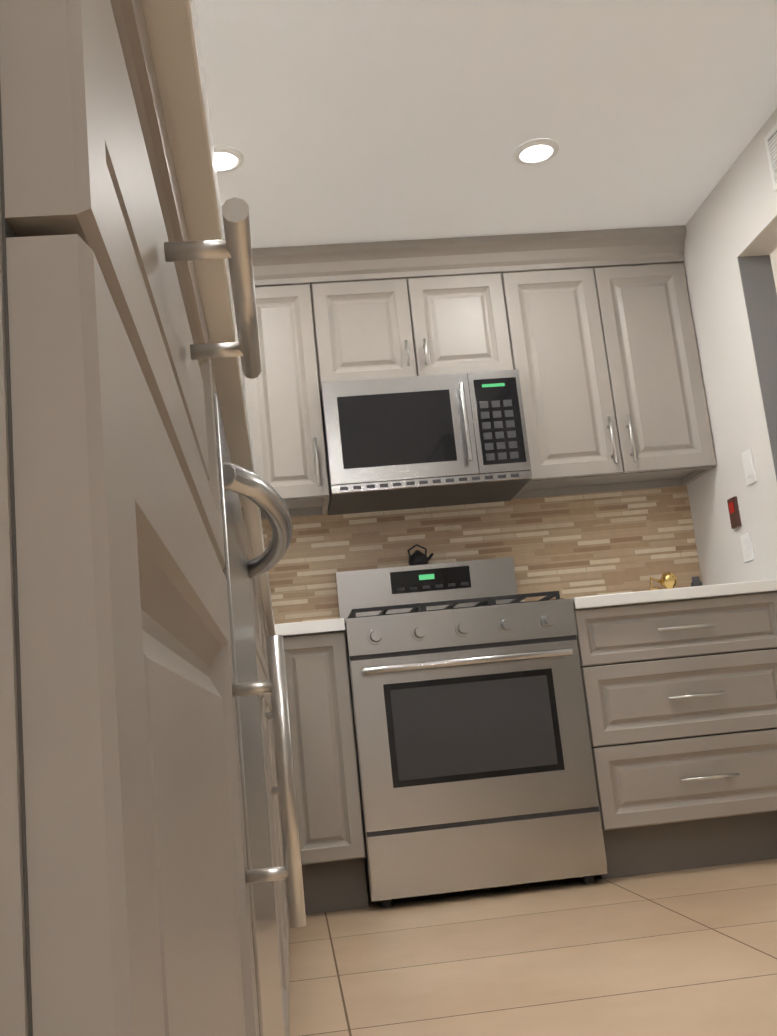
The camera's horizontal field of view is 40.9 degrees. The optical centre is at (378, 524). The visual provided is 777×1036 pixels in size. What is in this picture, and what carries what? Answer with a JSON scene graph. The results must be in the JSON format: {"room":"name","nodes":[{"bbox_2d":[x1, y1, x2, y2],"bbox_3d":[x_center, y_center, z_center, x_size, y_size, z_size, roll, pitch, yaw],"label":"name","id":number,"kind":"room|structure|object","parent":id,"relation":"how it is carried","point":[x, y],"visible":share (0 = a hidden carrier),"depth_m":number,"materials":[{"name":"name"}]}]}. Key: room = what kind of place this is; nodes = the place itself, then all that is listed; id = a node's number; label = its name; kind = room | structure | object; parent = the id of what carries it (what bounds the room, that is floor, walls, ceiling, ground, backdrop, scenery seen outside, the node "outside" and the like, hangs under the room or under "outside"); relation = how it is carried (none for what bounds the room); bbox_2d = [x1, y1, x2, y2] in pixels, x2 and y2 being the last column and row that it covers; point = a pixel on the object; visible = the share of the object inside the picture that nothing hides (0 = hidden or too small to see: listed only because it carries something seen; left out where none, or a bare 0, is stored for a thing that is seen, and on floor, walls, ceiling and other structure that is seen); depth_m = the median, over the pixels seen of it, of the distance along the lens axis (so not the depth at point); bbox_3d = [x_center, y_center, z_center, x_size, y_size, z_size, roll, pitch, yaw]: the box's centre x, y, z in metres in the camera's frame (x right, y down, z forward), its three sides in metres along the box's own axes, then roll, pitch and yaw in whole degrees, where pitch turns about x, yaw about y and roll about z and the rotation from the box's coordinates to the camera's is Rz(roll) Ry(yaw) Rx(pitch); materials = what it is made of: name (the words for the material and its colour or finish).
{"room":"kitchen","nodes":[
{"label":"kitchen","id":0,"kind":"room"},
{"bbox_2d":[195,0,776,291],"bbox_3d":[2.588,-1.241,4.681,7.860,0.080,12.140,-5,-11,-6],"label":"ceiling","id":1,"kind":"structure","parent":0,"point":[344,121],"depth_m":3.16,"materials":[{"name":"paint"}]},
{"bbox_2d":[213,145,243,172],"bbox_3d":[-0.498,-1.150,3.282,0.148,0.012,0.148,-14,-14,38],"label":"recessed light","id":2,"kind":"object","parent":1,"relation":"in","point":[227,159],"depth_m":3.28,"materials":[{"name":"white plastic"}]},
{"bbox_2d":[513,138,558,164],"bbox_3d":[0.519,-1.225,3.425,0.148,0.012,0.148,-14,-14,38],"label":"recessed light","id":3,"kind":"object","parent":1,"relation":"in","point":[530,152],"depth_m":3.42,"materials":[{"name":"white plastic"}]},
{"bbox_2d":[289,859,776,1035],"bbox_3d":[0.478,0.755,1.017,2.610,0.060,6.120,-5,-11,-6],"label":"floor","id":4,"kind":"structure","parent":0,"point":[689,952],"depth_m":2.39,"materials":[{"name":"tile"}]},
{"bbox_2d":[0,0,305,1035],"bbox_3d":[-0.359,0.249,0.432,0.668,0.875,0.549,-5,-11,-6],"label":"base cabinet","id":5,"kind":"object","parent":4,"relation":"on","point":[126,876],"visible":1,"depth_m":0.25,"materials":[{"name":"paint"}]},
{"bbox_2d":[211,364,291,1035],"bbox_3d":[-0.398,0.363,1.000,0.688,0.873,0.601,-5,-11,-6],"label":"dishwasher","id":6,"kind":"object","parent":4,"relation":"on","point":[240,569],"visible":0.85,"depth_m":0.92,"materials":[{"name":"metal"}]},
{"bbox_2d":[241,507,288,1035],"bbox_3d":[-0.470,0.508,1.725,0.668,0.875,0.875,-5,-11,-6],"label":"base cabinet","id":7,"kind":"object","parent":4,"relation":"on","point":[272,792],"visible":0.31,"depth_m":1.72,"materials":[{"name":"paint"}]},
{"bbox_2d":[261,598,288,950],"bbox_3d":[-0.543,0.679,2.573,0.668,0.875,0.858,-5,-11,-6],"label":"base cabinet","id":8,"kind":"object","parent":4,"relation":"on","point":[265,629],"visible":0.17,"depth_m":2.52,"materials":[{"name":"paint"}]},
{"bbox_2d":[141,0,344,636],"bbox_3d":[-0.434,0.109,2.101,0.867,0.039,3.846,-5,-11,-6],"label":"countertop","id":9,"kind":"structure","parent":8,"relation":"on","point":[173,32],"depth_m":0.62,"materials":[{"name":"white stone"}]},
{"bbox_2d":[283,631,368,914],"bbox_3d":[-0.222,0.843,3.593,0.264,0.875,0.691,-5,-11,-6],"label":"base cabinet","id":10,"kind":"object","parent":4,"relation":"on","point":[330,827],"visible":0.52,"depth_m":3.32,"materials":[{"name":"paint"}]},
{"bbox_2d":[335,557,606,907],"bbox_3d":[0.277,0.659,3.645,0.756,1.155,0.725,-5,-11,-6],"label":"range","id":11,"kind":"object","parent":4,"relation":"on","point":[475,764],"visible":1,"depth_m":3.34,"materials":[{"name":"silver metal"}]},
{"bbox_2d":[407,544,433,565],"bbox_3d":[0.166,0.117,4.075,0.104,0.088,0.078,-5,-11,-6],"label":"kettle","id":12,"kind":"object","parent":11,"relation":"on","point":[417,557],"visible":0.92,"depth_m":4.05,"materials":[{"name":"black metal"}]},
{"bbox_2d":[574,592,776,878],"bbox_3d":[1.028,0.741,3.721,0.725,0.875,0.690,-5,-11,-6],"label":"base cabinet","id":13,"kind":"object","parent":4,"relation":"on","point":[681,702],"visible":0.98,"depth_m":3.44,"materials":[{"name":"paint"}]},
{"bbox_2d":[572,579,776,609],"bbox_3d":[0.979,0.295,3.812,0.717,0.039,0.666,-5,-11,-6],"label":"countertop","id":14,"kind":"structure","parent":13,"relation":"on","point":[670,595],"depth_m":3.49,"materials":[{"name":"white stone"}]},
{"bbox_2d":[650,572,677,589],"bbox_3d":[1.106,0.241,4.020,0.113,0.120,0.068,-5,-11,-6],"label":"brass ornament","id":15,"kind":"object","parent":14,"relation":"on","point":[668,580],"visible":0.62,"depth_m":4.01,"materials":[{"name":"gold metal"}]},
{"bbox_2d":[691,576,702,586],"bbox_3d":[1.222,0.240,3.989,0.044,0.086,0.044,-5,-11,-6],"label":"spice jar","id":16,"kind":"object","parent":14,"relation":"on","point":[696,581],"visible":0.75,"depth_m":3.98,"materials":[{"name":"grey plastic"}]},
{"bbox_2d":[682,108,776,591],"bbox_3d":[1.593,-0.528,1.371,0.120,2.360,5.880,-5,-11,-6],"label":"wall","id":17,"kind":"structure","parent":0,"point":[732,219],"depth_m":3.77,"materials":[{"name":"paint"}]},
{"bbox_2d":[228,225,685,285],"bbox_3d":[0.088,-1.145,3.314,2.366,0.122,1.411,-5,-11,-6],"label":"crown molding","id":18,"kind":"structure","parent":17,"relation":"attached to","point":[407,258],"depth_m":4.00,"materials":[{"name":"paint"}]},
{"bbox_2d":[727,496,741,528],"bbox_3d":[1.312,-0.045,3.840,0.014,0.110,0.060,-5,-11,-6],"label":"switch","id":19,"kind":"object","parent":17,"relation":"attached to","point":[734,513],"visible":0.96,"depth_m":3.83,"materials":[{"name":"brown plastic"}]},
{"bbox_2d":[740,532,753,562],"bbox_3d":[1.332,0.082,3.765,0.009,0.100,0.075,-5,-11,-6],"label":"light switch","id":20,"kind":"object","parent":17,"relation":"attached to","point":[747,548],"visible":1,"depth_m":3.75,"materials":[{"name":"white plastic"}]},
{"bbox_2d":[741,448,756,485],"bbox_3d":[1.316,-0.206,3.698,0.009,0.120,0.075,-5,-11,-6],"label":"light switch","id":21,"kind":"object","parent":17,"relation":"attached to","point":[749,467],"visible":1,"depth_m":3.69,"materials":[{"name":"white plastic"}]},
{"bbox_2d":[737,255,776,479],"bbox_3d":[1.425,0.053,3.479,0.118,2.050,0.004,-5,-11,-6],"label":"doorway","id":22,"kind":"structure","parent":17,"relation":"attached to","point":[758,285],"depth_m":3.62,"materials":[{"name":"grey paint"}]},
{"bbox_2d":[764,122,776,191],"bbox_3d":[1.288,-1.208,3.181,0.008,0.190,0.400,-5,-11,-6],"label":"air vent","id":23,"kind":"object","parent":17,"relation":"in","point":[770,139],"visible":1,"depth_m":3.35,"materials":[{"name":"white plastic"}]},
{"bbox_3d":[0.107,0.162,4.176,2.610,2.360,0.120,-5,-11,-6],"label":"wall","id":24,"kind":"structure","parent":0,"visible":0},
{"bbox_2d":[243,283,329,519],"bbox_3d":[-0.376,-0.534,4.023,0.282,0.957,0.366,-5,-11,-6],"label":"upper cabinet","id":25,"kind":"object","parent":24,"relation":"attached to","point":[283,401],"visible":0.75,"depth_m":3.87,"materials":[{"name":"paint"}]},
{"bbox_2d":[310,272,512,395],"bbox_3d":[0.113,-0.778,4.114,0.741,0.542,0.366,-5,-11,-6],"label":"upper cabinet","id":26,"kind":"object","parent":24,"relation":"attached to","point":[405,327],"visible":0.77,"depth_m":3.97,"materials":[{"name":"paint"}]},
{"bbox_2d":[320,369,531,514],"bbox_3d":[0.164,-0.314,3.983,0.737,0.417,0.446,-5,-11,-6],"label":"over-the-range microwave","id":27,"kind":"object","parent":26,"relation":"attached to","point":[401,443],"visible":1,"depth_m":3.82,"materials":[{"name":"grey metal"}]},
{"bbox_2d":[261,485,701,623],"bbox_3d":[0.117,0.156,4.112,2.362,0.515,0.008,-5,-11,-6],"label":"wall tile","id":28,"kind":"structure","parent":24,"relation":"attached to","point":[587,544],"depth_m":4.16,"materials":[{"name":"tile"}]},
{"bbox_2d":[500,261,716,499],"bbox_3d":[0.867,-0.635,4.150,0.735,0.957,0.366,-5,-11,-6],"label":"upper cabinet","id":29,"kind":"object","parent":24,"relation":"attached to","point":[605,361],"visible":0.81,"depth_m":4.00,"materials":[{"name":"paint"}]}
]}

